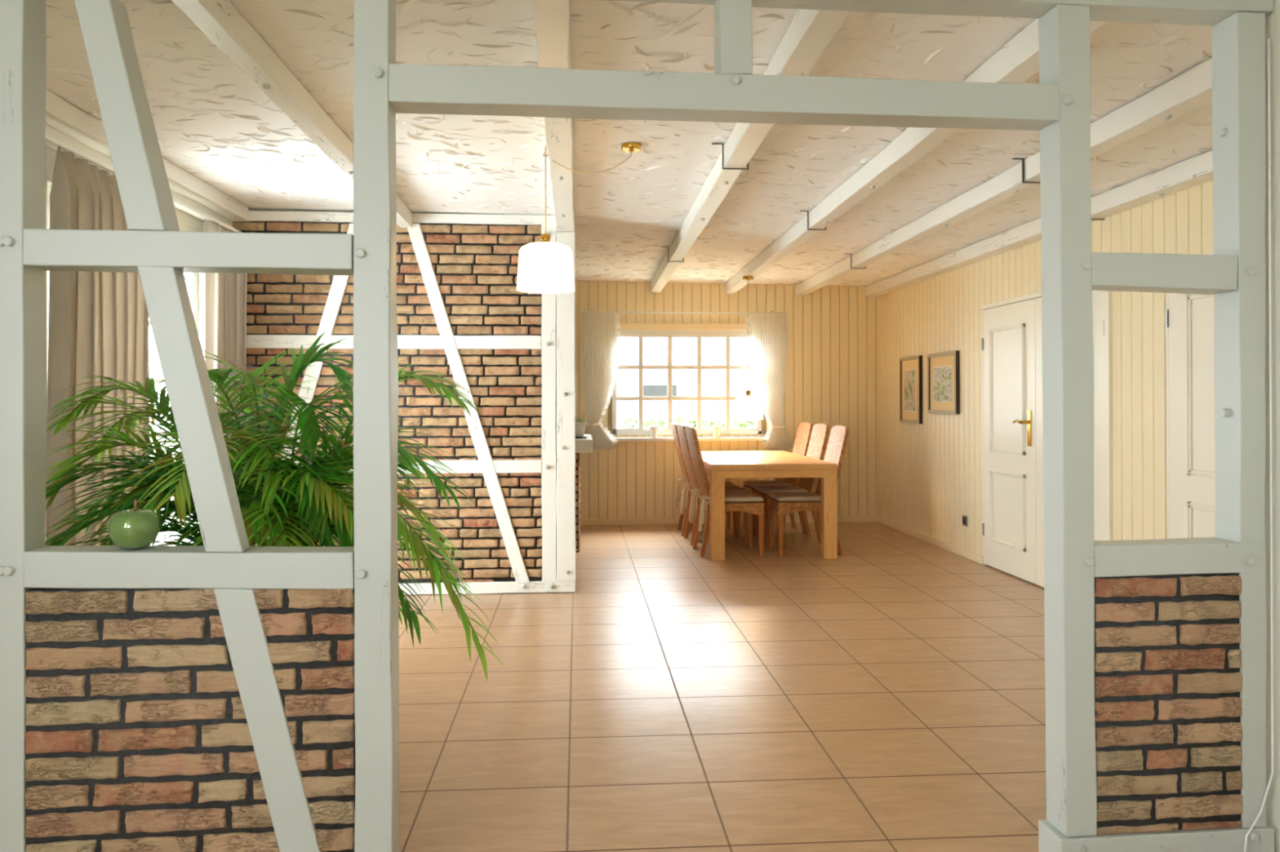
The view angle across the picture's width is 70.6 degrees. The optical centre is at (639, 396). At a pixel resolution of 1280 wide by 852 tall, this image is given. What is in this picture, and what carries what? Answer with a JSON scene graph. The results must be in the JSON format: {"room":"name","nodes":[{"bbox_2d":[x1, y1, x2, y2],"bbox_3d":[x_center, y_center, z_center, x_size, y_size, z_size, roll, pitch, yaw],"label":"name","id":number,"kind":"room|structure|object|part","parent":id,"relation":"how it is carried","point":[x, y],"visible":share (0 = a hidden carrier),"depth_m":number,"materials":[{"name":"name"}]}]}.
{"room":"dining room","nodes":[
{"label":"dining room","id":0,"kind":"room"},
{"bbox_2d":[44,145,204,546],"bbox_3d":[-2.555,0.024,3.231,0.250,2.470,11.800,0,0,-4],"label":"wall","id":1,"kind":"structure","parent":0,"point":[187,222],"depth_m":5.01,"materials":[{"name":"white paint"}]},
{"bbox_2d":[46,186,199,546],"bbox_3d":[-2.578,0.185,4.572,0.170,2.160,1.640,0,0,-4],"label":"door","id":2,"kind":"structure","parent":1,"relation":"in","point":[192,279],"depth_m":5.01,"materials":[{"name":"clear glass"}]},
{"bbox_2d":[45,0,1212,286],"bbox_3d":[0.190,-1.252,3.478,5.865,0.224,11.900,0,0,-4],"label":"ceiling","id":3,"kind":"structure","parent":0,"point":[212,122],"depth_m":4.06,"materials":[{"name":"paint"}]},
{"bbox_2d":[45,88,248,226],"bbox_3d":[-2.413,-1.122,3.978,0.127,0.169,3.460,0,0,-4],"label":"beam","id":4,"kind":"structure","parent":3,"relation":"attached to","point":[65,122],"depth_m":4.13,"materials":[{"name":"paint"}]},
{"bbox_3d":[-2.462,-1.080,3.974,0.028,0.085,3.460,0,0,-4],"label":"moulding","id":5,"kind":"part","parent":4,"relation":"part of","materials":[{"name":"paint"}]},
{"bbox_2d":[45,133,241,232],"bbox_3d":[-2.391,-1.024,4.039,0.042,0.023,3.180,0,0,-4],"label":"track","id":6,"kind":"object","parent":4,"relation":"attached to","point":[51,140],"visible":0.54,"depth_m":4.01,"materials":[{"name":"white"}]},
{"bbox_2d":[45,146,150,546],"bbox_3d":[-2.392,0.115,4.032,0.132,2.256,0.792,0,0,-4],"label":"curtain","id":7,"kind":"object","parent":6,"relation":"hanging from","point":[99,321],"visible":0.44,"depth_m":3.85,"materials":[{"name":"white fabric"}]},
{"bbox_2d":[199,219,247,462],"bbox_3d":[-2.482,0.121,5.387,0.125,2.256,0.541,0,0,-4],"label":"curtain","id":8,"kind":"object","parent":6,"relation":"hanging from","point":[222,296],"visible":0.26,"depth_m":5.32,"materials":[{"name":"white fabric"}]},
{"bbox_2d":[170,0,412,227],"bbox_3d":[-1.369,-1.132,4.020,0.088,0.116,3.520,0,0,-4],"label":"ceiling beam","id":9,"kind":"structure","parent":3,"relation":"attached to","point":[219,20],"depth_m":3.13,"materials":[{"name":"paint"}]},
{"bbox_2d":[532,0,574,233],"bbox_3d":[-0.365,-1.121,4.140,0.124,0.116,3.620,0,0,-4],"label":"ceiling beam","id":10,"kind":"structure","parent":3,"relation":"attached to","point":[552,17],"depth_m":3.56,"materials":[{"name":"paint"}]},
{"bbox_2d":[516,142,640,293],"bbox_3d":[-0.274,-0.830,4.123,0.574,0.696,0.279,0,0,-4],"label":"pendant lamp","id":11,"kind":"object","parent":3,"relation":"hanging from","point":[544,267],"visible":0.99,"depth_m":4.01,"materials":[{"name":"white glass"}]},
{"bbox_3d":[-0.428,-0.587,4.103,0.262,0.209,0.262,0,0,-4],"label":"lamp shade","id":12,"kind":"part","parent":11,"relation":"part of","materials":[{"name":"white glass"}]},
{"bbox_3d":[-0.235,-0.950,4.169,0.415,0.418,0.007,0,0,-18],"label":"cord","id":13,"kind":"part","parent":11,"relation":"part of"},
{"bbox_2d":[650,8,851,293],"bbox_3d":[0.329,-1.106,5.733,0.187,0.119,6.704,0,0,-3],"label":"ceiling beam","id":14,"kind":"structure","parent":3,"relation":"attached to","point":[810,33],"depth_m":3.83,"materials":[{"name":"paint"}]},
{"bbox_2d":[724,18,1106,293],"bbox_3d":[1.072,-1.098,5.785,0.169,0.119,6.703,0,0,-4],"label":"ceiling beam","id":15,"kind":"structure","parent":3,"relation":"attached to","point":[1016,61],"depth_m":4.19,"materials":[{"name":"paint"}]},
{"bbox_2d":[733,275,763,419],"bbox_3d":[0.937,-0.420,7.832,0.257,1.239,0.257,0,0,-4],"label":"pendant lamp","id":16,"kind":"object","parent":15,"relation":"hanging from","point":[748,406],"visible":1,"depth_m":7.74,"materials":[{"name":"white glass"}]},
{"bbox_3d":[0.938,0.097,7.829,0.257,0.205,0.257,0,0,-4],"label":"lamp shade","id":17,"kind":"part","parent":16,"relation":"part of","materials":[{"name":"white fabric"}]},
{"bbox_3d":[0.937,-0.537,7.832,0.007,0.966,0.007,0,0,19],"label":"cord","id":18,"kind":"part","parent":16,"relation":"part of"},
{"bbox_2d":[795,57,1212,295],"bbox_3d":[1.809,-1.090,5.836,0.187,0.119,6.703,0,0,-3],"label":"ceiling beam","id":19,"kind":"structure","parent":3,"relation":"attached to","point":[1192,89],"depth_m":4.39,"materials":[{"name":"paint"}]},
{"bbox_2d":[865,150,1213,297],"bbox_3d":[2.567,-1.082,5.888,0.191,0.119,6.702,0,0,-4],"label":"ceiling beam","id":20,"kind":"structure","parent":3,"relation":"attached to","point":[1196,171],"depth_m":5.16,"materials":[{"name":"paint"}]},
{"bbox_2d":[555,280,877,524],"bbox_3d":[-0.203,0.048,9.179,5.865,2.470,0.257,0,0,-4],"label":"wall","id":21,"kind":"structure","parent":0,"point":[831,380],"depth_m":9.16,"materials":[{"name":"beige wood"}]},
{"bbox_2d":[577,310,787,314],"bbox_3d":[0.428,-0.842,9.047,2.108,0.036,0.105,0,0,-4],"label":"curtain rod","id":22,"kind":"object","parent":21,"relation":"attached to","point":[592,311],"visible":1,"depth_m":9.00,"materials":[{"name":"metal"}]},
{"bbox_2d":[581,312,620,450],"bbox_3d":[-0.385,-0.151,8.931,0.388,1.361,0.127,0,0,-4],"label":"curtain","id":23,"kind":"object","parent":22,"relation":"hanging from","point":[600,331],"visible":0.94,"depth_m":8.89,"materials":[{"name":"white fabric"}]},
{"bbox_2d":[745,315,791,450],"bbox_3d":[1.285,-0.137,9.049,0.472,1.361,0.132,0,0,-4],"label":"curtain","id":24,"kind":"object","parent":22,"relation":"hanging from","point":[767,334],"visible":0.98,"depth_m":9.03,"materials":[{"name":"white fabric"}]},
{"bbox_2d":[612,323,766,441],"bbox_3d":[0.476,-0.145,9.173,1.561,1.179,0.365,0,0,-4],"label":"window","id":25,"kind":"structure","parent":21,"relation":"in","point":[698,331],"depth_m":9.09,"materials":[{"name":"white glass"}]},
{"bbox_2d":[648,426,658,437],"bbox_3d":[0.142,0.354,9.020,0.098,0.112,0.098,0,0,-4],"label":"plant pot","id":26,"kind":"object","parent":25,"relation":"on","point":[654,430],"visible":1,"depth_m":8.99,"materials":[{"name":"white ceramic"}]},
{"bbox_3d":[0.490,0.427,9.056,1.550,0.034,0.135,0,0,-4],"label":"sill","id":27,"kind":"part","parent":25,"relation":"part of","materials":[{"name":"white wood"}]},
{"bbox_2d":[711,426,721,437],"bbox_3d":[0.768,0.353,9.063,0.098,0.112,0.098,0,0,-4],"label":"plant pot","id":28,"kind":"object","parent":25,"relation":"on","point":[716,429],"visible":1,"depth_m":9.03,"materials":[{"name":"white ceramic"}]},
{"bbox_2d":[582,515,876,525],"bbox_3d":[0.930,1.250,9.117,3.015,0.060,0.016,0,0,-4],"label":"baseboard","id":29,"kind":"structure","parent":21,"relation":"attached to","point":[851,518],"depth_m":9.06,"materials":[{"name":"brown wood"}]},
{"bbox_2d":[398,522,1046,851],"bbox_3d":[0.195,1.331,3.466,5.865,0.150,11.900,0,0,-4],"label":"floor","id":30,"kind":"structure","parent":0,"point":[888,694],"depth_m":3.67,"materials":[{"name":"tile"}]},
{"bbox_2d":[44,331,504,681],"bbox_3d":[-1.229,0.526,2.925,1.426,1.459,1.065,0,0,-19],"label":"potted palm","id":31,"kind":"object","parent":30,"relation":"on","point":[321,509],"visible":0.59,"depth_m":2.73,"materials":[{"name":"plant"}]},
{"bbox_2d":[232,210,576,595],"bbox_3d":[-1.507,0.047,5.825,2.182,2.444,0.143,0,0,-4],"label":"wall","id":32,"kind":"structure","parent":30,"relation":"on","point":[462,316],"depth_m":5.80,"materials":[{"name":"paint"}]},
{"bbox_3d":[-1.617,-0.348,5.820,1.961,0.091,0.121,0,0,-4],"label":"rail","id":33,"kind":"part","parent":32,"relation":"part of","materials":[{"name":"paint"}]},
{"bbox_3d":[-1.571,-1.141,5.831,2.056,0.069,0.121,0,0,-4],"label":"plate","id":34,"kind":"part","parent":32,"relation":"part of","materials":[{"name":"paint"}]},
{"bbox_3d":[-1.616,0.450,5.816,1.961,0.088,0.122,0,0,-4],"label":"rail","id":35,"kind":"part","parent":32,"relation":"part of","materials":[{"name":"paint"}]},
{"bbox_3d":[-1.506,1.229,5.824,2.178,0.079,0.122,0,0,-4],"label":"sill plate","id":36,"kind":"part","parent":32,"relation":"part of","materials":[{"name":"paint"}]},
{"bbox_3d":[-0.592,0.040,5.893,0.097,2.304,0.122,0,0,-4],"label":"post","id":37,"kind":"part","parent":32,"relation":"part of","materials":[{"name":"paint"}]},
{"bbox_3d":[-0.482,0.063,5.902,0.125,2.257,0.131,0,0,-4],"label":"post","id":38,"kind":"part","parent":32,"relation":"part of","materials":[{"name":"paint"}]},
{"bbox_2d":[555,434,592,552],"bbox_3d":[-0.787,0.814,7.920,0.725,0.927,1.201,0,0,-4],"label":"brick ledge","id":39,"kind":"object","parent":30,"relation":"on","point":[582,445],"visible":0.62,"depth_m":7.39,"materials":[{"name":"paint"}]},
{"bbox_2d":[575,413,586,438],"bbox_3d":[-0.513,0.235,7.579,0.140,0.227,0.146,0,0,-4],"label":"flower pot","id":40,"kind":"object","parent":39,"relation":"on","point":[580,427],"visible":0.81,"depth_m":7.54,"materials":[{"name":"white ceramic"}]},
{"bbox_3d":[-0.513,0.281,7.581,0.124,0.116,0.124,0,0,-4],"label":"pot","id":41,"kind":"part","parent":40,"relation":"part of","materials":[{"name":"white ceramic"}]},
{"bbox_2d":[0,0,1274,851],"bbox_3d":[-0.328,0.042,2.254,4.052,2.419,0.122,0,0,-5],"label":"wall","id":42,"kind":"structure","parent":30,"relation":"on","point":[226,694],"depth_m":2.19,"materials":[{"name":"paint"}]},
{"bbox_3d":[-1.483,0.064,2.150,0.095,2.167,0.101,0,0,-4],"label":"post","id":43,"kind":"part","parent":42,"relation":"part of","materials":[{"name":"paint"}]},
{"bbox_2d":[106,499,160,549],"bbox_3d":[-1.212,0.305,2.171,0.112,0.116,0.113,0,0,-4],"label":"apple","id":44,"kind":"object","parent":42,"relation":"on","point":[129,529],"visible":1,"depth_m":2.13,"materials":[{"name":"ceramic"}]},
{"bbox_3d":[-1.071,-0.349,2.192,0.749,0.090,0.098,0,0,-5],"label":"rail","id":45,"kind":"part","parent":42,"relation":"part of","materials":[{"name":"paint"}]},
{"bbox_3d":[-1.068,0.414,2.188,0.751,0.105,0.099,0,0,-5],"label":"rail","id":46,"kind":"part","parent":42,"relation":"part of","materials":[{"name":"paint"}]},
{"bbox_3d":[-1.064,0.801,2.181,0.754,0.692,0.094,0,0,-5],"label":"brick panel","id":47,"kind":"part","parent":42,"relation":"part of","materials":[{"name":"brown brick"}]},
{"bbox_3d":[-0.650,0.063,2.230,0.097,2.167,0.101,0,0,-4],"label":"post","id":48,"kind":"part","parent":42,"relation":"part of","materials":[{"name":"paint"}]},
{"bbox_3d":[-0.330,-1.093,2.264,4.051,0.150,0.100,0,0,-5],"label":"plate","id":49,"kind":"part","parent":42,"relation":"part of","materials":[{"name":"paint"}]},
{"bbox_3d":[1.135,0.061,2.401,0.102,2.167,0.102,0,0,-4],"label":"post","id":50,"kind":"part","parent":42,"relation":"part of","materials":[{"name":"paint"}]},
{"bbox_3d":[1.378,1.196,2.417,0.597,0.106,0.111,0,0,-6],"label":"sill plate","id":51,"kind":"part","parent":42,"relation":"part of","materials":[{"name":"paint"}]},
{"bbox_3d":[1.379,-0.329,2.427,0.411,0.098,0.099,0,0,-6],"label":"rail","id":52,"kind":"part","parent":42,"relation":"part of","materials":[{"name":"paint"}]},
{"bbox_3d":[1.386,0.429,2.424,0.416,0.085,0.099,0,0,-5],"label":"rail","id":53,"kind":"part","parent":42,"relation":"part of","materials":[{"name":"paint"}]},
{"bbox_3d":[1.390,0.808,2.417,0.414,0.672,0.094,0,0,-5],"label":"brick panel","id":54,"kind":"part","parent":42,"relation":"part of","materials":[{"name":"brown brick"}]},
{"bbox_3d":[1.625,0.060,2.449,0.083,2.167,0.101,0,0,-4],"label":"post","id":55,"kind":"part","parent":42,"relation":"part of","materials":[{"name":"paint"}]},
{"bbox_2d":[1244,38,1273,851],"bbox_3d":[1.629,0.148,2.388,0.099,2.199,0.008,0,0,-16],"label":"cable","id":56,"kind":"object","parent":42,"relation":"attached to","point":[1268,39],"visible":1,"depth_m":2.40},
{"bbox_2d":[671,422,737,536],"bbox_3d":[0.594,0.761,8.489,0.592,1.034,0.489,0,0,-3],"label":"dining chair","id":57,"kind":"object","parent":30,"relation":"on","point":[674,429],"visible":0.43,"depth_m":8.33,"materials":[{"name":"brown wood"}]},
{"bbox_3d":[0.415,1.099,8.680,0.109,0.360,0.044,0,0,-3],"label":"leg","id":58,"kind":"part","parent":57,"relation":"part of","materials":[{"name":"brown wood"}]},
{"bbox_3d":[0.399,0.571,8.480,0.202,0.654,0.450,0,0,-3],"label":"backrest","id":59,"kind":"part","parent":57,"relation":"part of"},
{"bbox_3d":[0.436,1.097,8.278,0.109,0.360,0.044,0,0,-3],"label":"leg","id":60,"kind":"part","parent":57,"relation":"part of","materials":[{"name":"brown wood"}]},
{"bbox_3d":[0.657,0.912,8.492,0.455,0.118,0.450,0,0,-3],"label":"seat","id":61,"kind":"part","parent":57,"relation":"part of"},
{"bbox_2d":[708,480,737,486],"bbox_3d":[0.690,0.830,8.494,0.400,0.040,0.438,0,0,-3],"label":"cushion","id":62,"kind":"object","parent":57,"relation":"on","point":[727,483],"depth_m":8.33,"materials":[{"name":"brown fabric"}]},
{"bbox_3d":[0.853,1.099,8.702,0.044,0.360,0.044,0,0,-3],"label":"leg","id":63,"kind":"part","parent":57,"relation":"part of","materials":[{"name":"brown wood"}]},
{"bbox_3d":[0.873,1.097,8.301,0.044,0.360,0.044,0,0,-3],"label":"leg","id":64,"kind":"part","parent":57,"relation":"part of","materials":[{"name":"brown wood"}]},
{"bbox_2d":[676,424,749,546],"bbox_3d":[0.635,0.758,7.959,0.592,1.034,0.489,0,0,-5],"label":"dining chair","id":65,"kind":"object","parent":30,"relation":"on","point":[681,428],"visible":0.43,"depth_m":7.83,"materials":[{"name":"brown wood"}]},
{"bbox_3d":[0.450,1.097,8.143,0.109,0.360,0.044,0,0,-5],"label":"leg","id":66,"kind":"part","parent":65,"relation":"part of","materials":[{"name":"brown wood"}]},
{"bbox_3d":[0.441,0.569,7.942,0.202,0.654,0.450,0,0,-5],"label":"backrest","id":67,"kind":"part","parent":65,"relation":"part of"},
{"bbox_3d":[0.699,0.909,7.963,0.455,0.118,0.450,0,0,-5],"label":"seat","id":68,"kind":"part","parent":65,"relation":"part of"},
{"bbox_3d":[0.485,1.095,7.742,0.109,0.360,0.044,0,0,-5],"label":"leg","id":69,"kind":"part","parent":65,"relation":"part of","materials":[{"name":"brown wood"}]},
{"bbox_2d":[724,486,749,493],"bbox_3d":[0.731,0.827,7.967,0.400,0.040,0.438,0,0,-5],"label":"cushion","id":70,"kind":"object","parent":65,"relation":"on","point":[727,489],"depth_m":7.80,"materials":[{"name":"brown fabric"}]},
{"bbox_3d":[0.886,1.096,8.181,0.044,0.360,0.044,0,0,-5],"label":"leg","id":71,"kind":"part","parent":65,"relation":"part of","materials":[{"name":"brown wood"}]},
{"bbox_3d":[0.921,1.094,7.780,0.044,0.360,0.044,0,0,-5],"label":"leg","id":72,"kind":"part","parent":65,"relation":"part of","materials":[{"name":"brown wood"}]},
{"bbox_2d":[684,426,764,557],"bbox_3d":[0.680,0.756,7.390,0.592,1.034,0.489,0,0,-5],"label":"dining chair","id":73,"kind":"object","parent":30,"relation":"on","point":[749,503],"visible":0.84,"depth_m":7.19,"materials":[{"name":"brown wood"}]},
{"bbox_3d":[0.494,1.094,7.574,0.109,0.360,0.044,0,0,-5],"label":"leg","id":74,"kind":"part","parent":73,"relation":"part of","materials":[{"name":"brown wood"}]},
{"bbox_3d":[0.485,0.566,7.374,0.202,0.654,0.450,0,0,-5],"label":"backrest","id":75,"kind":"part","parent":73,"relation":"part of","materials":[{"name":"brown wood"}]},
{"bbox_3d":[0.530,1.092,7.174,0.109,0.360,0.044,0,0,-5],"label":"leg","id":76,"kind":"part","parent":73,"relation":"part of","materials":[{"name":"brown wood"}]},
{"bbox_3d":[0.744,0.907,7.395,0.455,0.118,0.450,0,0,-5],"label":"seat","id":77,"kind":"part","parent":73,"relation":"part of","materials":[{"name":"brown wood"}]},
{"bbox_2d":[724,492,764,502],"bbox_3d":[0.776,0.825,7.398,0.400,0.040,0.438,0,0,-5],"label":"cushion","id":78,"kind":"object","parent":73,"relation":"on","point":[729,497],"depth_m":7.21,"materials":[{"name":"beige fabric"}]},
{"bbox_3d":[0.931,1.093,7.612,0.044,0.360,0.044,0,0,-5],"label":"leg","id":79,"kind":"part","parent":73,"relation":"part of","materials":[{"name":"brown wood"}]},
{"bbox_3d":[0.966,1.091,7.212,0.044,0.360,0.044,0,0,-5],"label":"leg","id":80,"kind":"part","parent":73,"relation":"part of","materials":[{"name":"brown wood"}]},
{"bbox_2d":[683,450,837,560],"bbox_3d":[0.983,0.902,7.955,0.990,0.745,1.855,0,0,-4],"label":"dining table","id":81,"kind":"object","parent":30,"relation":"on","point":[778,465],"visible":0.67,"depth_m":7.06,"materials":[{"name":"brown wood"}]},
{"bbox_3d":[0.481,0.930,8.798,0.105,0.699,0.105,0,0,-4],"label":"leg","id":82,"kind":"part","parent":81,"relation":"part of","materials":[{"name":"brown wood"}]},
{"bbox_3d":[0.602,0.922,7.052,0.105,0.699,0.105,0,0,-4],"label":"leg","id":83,"kind":"part","parent":81,"relation":"part of","materials":[{"name":"brown wood"}]},
{"bbox_3d":[1.364,0.929,8.859,0.105,0.699,0.105,0,0,-4],"label":"leg","id":84,"kind":"part","parent":81,"relation":"part of","materials":[{"name":"brown wood"}]},
{"bbox_3d":[1.485,0.921,7.113,0.105,0.699,0.105,0,0,-4],"label":"leg","id":85,"kind":"part","parent":81,"relation":"part of","materials":[{"name":"brown wood"}]},
{"bbox_2d":[742,422,813,535],"bbox_3d":[1.303,0.760,8.548,0.592,1.034,0.450,0,0,-5],"label":"dining chair","id":86,"kind":"object","parent":30,"relation":"on","point":[802,440],"visible":0.37,"depth_m":8.50,"materials":[{"name":"brown wood"}]},
{"bbox_3d":[1.240,0.911,8.542,0.455,0.118,0.450,0,0,-5],"label":"seat","id":87,"kind":"part","parent":86,"relation":"part of","materials":[{"name":"brown wood"}]},
{"bbox_3d":[1.052,1.097,8.325,0.044,0.360,0.044,0,0,-5],"label":"leg","id":88,"kind":"part","parent":86,"relation":"part of","materials":[{"name":"brown wood"}]},
{"bbox_2d":[742,480,792,488],"bbox_3d":[1.208,0.829,8.540,0.400,0.040,0.438,0,0,-5],"label":"cushion","id":89,"kind":"object","parent":86,"relation":"on","point":[748,484],"depth_m":8.48,"materials":[{"name":"brown fabric"}]},
{"bbox_3d":[1.457,1.098,8.760,0.109,0.360,0.044,0,0,-5],"label":"leg","id":90,"kind":"part","parent":86,"relation":"part of","materials":[{"name":"brown wood"}]},
{"bbox_3d":[1.497,0.570,8.564,0.202,0.654,0.450,0,0,-5],"label":"backrest","id":91,"kind":"part","parent":86,"relation":"part of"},
{"bbox_3d":[1.488,1.096,8.359,0.109,0.360,0.044,0,0,-5],"label":"leg","id":92,"kind":"part","parent":86,"relation":"part of","materials":[{"name":"brown wood"}]},
{"bbox_2d":[753,423,829,544],"bbox_3d":[1.344,0.758,8.030,0.592,1.034,0.450,0,0,-5],"label":"dining chair","id":93,"kind":"object","parent":30,"relation":"on","point":[820,433],"visible":0.61,"depth_m":7.95,"materials":[{"name":"brown wood"}]},
{"bbox_3d":[1.060,1.096,8.206,0.044,0.360,0.044,0,0,-5],"label":"leg","id":94,"kind":"part","parent":93,"relation":"part of","materials":[{"name":"brown wood"}]},
{"bbox_3d":[1.281,0.909,8.024,0.455,0.118,0.450,0,0,-5],"label":"seat","id":95,"kind":"part","parent":93,"relation":"part of","materials":[{"name":"brown wood"}]},
{"bbox_3d":[1.093,1.094,7.806,0.044,0.360,0.044,0,0,-5],"label":"leg","id":96,"kind":"part","parent":93,"relation":"part of","materials":[{"name":"brown wood"}]},
{"bbox_2d":[753,485,808,493],"bbox_3d":[1.249,0.827,8.021,0.400,0.040,0.438,0,0,-5],"label":"cushion","id":97,"kind":"object","parent":93,"relation":"on","point":[759,489],"depth_m":7.93,"materials":[{"name":"fabric"}]},
{"bbox_3d":[1.497,1.095,8.242,0.109,0.360,0.044,0,0,-5],"label":"leg","id":98,"kind":"part","parent":93,"relation":"part of","materials":[{"name":"brown wood"}]},
{"bbox_3d":[1.538,0.567,8.047,0.202,0.654,0.450,0,0,-5],"label":"backrest","id":99,"kind":"part","parent":93,"relation":"part of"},
{"bbox_3d":[1.530,1.093,7.842,0.109,0.360,0.044,0,0,-5],"label":"leg","id":100,"kind":"part","parent":93,"relation":"part of","materials":[{"name":"brown wood"}]},
{"bbox_2d":[767,425,848,555],"bbox_3d":[1.380,0.755,7.439,0.592,1.034,0.450,0,0,-3],"label":"dining chair","id":101,"kind":"object","parent":30,"relation":"on","point":[784,504],"visible":0.71,"depth_m":7.26,"materials":[{"name":"brown wood"}]},
{"bbox_3d":[1.102,1.093,7.624,0.044,0.360,0.044,0,0,-3],"label":"leg","id":102,"kind":"part","parent":101,"relation":"part of","materials":[{"name":"brown wood"}]},
{"bbox_3d":[1.123,1.091,7.223,0.044,0.360,0.044,0,0,-3],"label":"leg","id":103,"kind":"part","parent":101,"relation":"part of","materials":[{"name":"brown wood"}]},
{"bbox_3d":[1.317,0.906,7.435,0.455,0.118,0.450,0,0,-3],"label":"seat","id":104,"kind":"part","parent":101,"relation":"part of","materials":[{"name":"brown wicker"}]},
{"bbox_2d":[767,492,820,502],"bbox_3d":[1.284,0.824,7.434,0.400,0.040,0.438,0,0,-3],"label":"cushion","id":105,"kind":"object","parent":101,"relation":"on","point":[775,496],"depth_m":7.31,"materials":[{"name":"beige fabric"}]},
{"bbox_3d":[1.539,1.093,7.647,0.109,0.360,0.044,0,0,-3],"label":"leg","id":106,"kind":"part","parent":101,"relation":"part of","materials":[{"name":"brown wood"}]},
{"bbox_3d":[1.575,0.565,7.450,0.202,0.654,0.450,0,0,-3],"label":"backrest","id":107,"kind":"part","parent":101,"relation":"part of","materials":[{"name":"brown wood"}]},
{"bbox_3d":[1.560,1.091,7.246,0.109,0.360,0.044,0,0,-3],"label":"leg","id":108,"kind":"part","parent":101,"relation":"part of","materials":[{"name":"brown wood"}]},
{"bbox_2d":[876,180,1213,588],"bbox_3d":[2.781,0.028,5.957,0.257,2.470,7.100,0,0,-4],"label":"wall","id":109,"kind":"structure","parent":0,"point":[930,473],"depth_m":6.89,"materials":[{"name":"beige wood"}]},
{"bbox_2d":[899,355,922,423],"bbox_3d":[2.474,-0.059,8.264,0.032,0.606,0.488,0,0,-4],"label":"framed picture","id":110,"kind":"object","parent":109,"relation":"attached to","point":[910,367],"visible":1,"depth_m":8.22,"materials":[{"name":"paper"}]},
{"bbox_2d":[904,369,915,410],"bbox_3d":[2.468,-0.056,8.264,0.003,0.370,0.264,0,0,-4],"label":"painting","id":111,"kind":"object","parent":110,"relation":"attached to","point":[909,375],"depth_m":8.26},
{"bbox_2d":[876,515,982,564],"bbox_3d":[2.652,1.232,5.872,0.016,0.060,6.700,0,0,-4],"label":"baseboard","id":112,"kind":"structure","parent":109,"relation":"attached to","point":[975,557],"depth_m":7.75,"materials":[{"name":"beige wood"}]},
{"bbox_2d":[927,351,959,413],"bbox_3d":[2.524,-0.112,7.535,0.032,0.509,0.588,0,0,-4],"label":"framed picture","id":113,"kind":"object","parent":109,"relation":"attached to","point":[943,368],"visible":1,"depth_m":7.50,"materials":[{"name":"paper"}]},
{"bbox_2d":[933,366,951,401],"bbox_3d":[2.519,-0.102,7.535,0.003,0.285,0.376,0,0,-4],"label":"painting","id":114,"kind":"object","parent":113,"relation":"attached to","point":[942,375],"depth_m":7.53},
{"bbox_2d":[962,515,967,526],"bbox_3d":[2.565,0.981,7.138,0.015,0.080,0.080,0,0,-4],"label":"wall socket","id":115,"kind":"object","parent":109,"relation":"attached to","point":[964,517],"visible":1,"depth_m":7.12,"materials":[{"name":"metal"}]},
{"bbox_2d":[980,290,1113,587],"bbox_3d":[2.613,0.288,5.992,0.086,1.950,1.645,0,0,-4],"label":"door","id":116,"kind":"structure","parent":109,"relation":"in","point":[1013,523],"depth_m":6.20,"materials":[{"name":"paint"}]},
{"bbox_3d":[2.601,0.279,6.409,0.022,1.558,0.508,0,0,-4],"label":"moulding","id":117,"kind":"part","parent":116,"relation":"part of","materials":[{"name":"paint"}]},
{"bbox_3d":[2.593,0.214,6.149,0.069,0.240,0.151,0,0,-4],"label":"handle","id":118,"kind":"part","parent":116,"relation":"part of","materials":[{"name":"gold metal"}]},
{"bbox_2d":[1165,251,1215,538],"bbox_3d":[2.762,0.280,4.197,0.037,1.950,0.985,0,0,-4],"label":"door","id":119,"kind":"structure","parent":109,"relation":"in","point":[1189,317],"depth_m":4.49,"materials":[{"name":"paint"}]},
{"bbox_3d":[2.753,0.269,4.210,0.022,1.558,0.607,0,0,-4],"label":"moulding","id":120,"kind":"part","parent":119,"relation":"part of","materials":[{"name":"paint"}]},
{"bbox_2d":[1265,0,1279,851],"bbox_3d":[2.500,0.002,0.274,1.305,2.470,4.600,0,0,-4],"label":"wall","id":121,"kind":"structure","parent":0,"point":[1272,20],"depth_m":2.42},
{"label":"outside","id":122,"kind":"structure","parent":0,"visible":0},
{"bbox_2d":[150,437,159,545],"bbox_3d":[-0.967,1.706,13.959,60.000,0.200,52.000,0,0,-4],"label":"ground","id":123,"kind":"structure","parent":122,"point":[151,439],"depth_m":25.84,"materials":[{"name":"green plant"}]},
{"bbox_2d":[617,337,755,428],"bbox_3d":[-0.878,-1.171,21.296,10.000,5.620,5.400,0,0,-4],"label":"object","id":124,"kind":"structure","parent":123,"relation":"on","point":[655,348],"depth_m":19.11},
{"bbox_2d":[621,412,755,428],"bbox_3d":[1.555,0.913,12.231,3.702,1.414,1.115,0,0,-4],"label":"hedge","id":125,"kind":"object","parent":123,"relation":"on","point":[661,423],"visible":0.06,"depth_m":12.05,"materials":[{"name":"green plant"}]}
]}

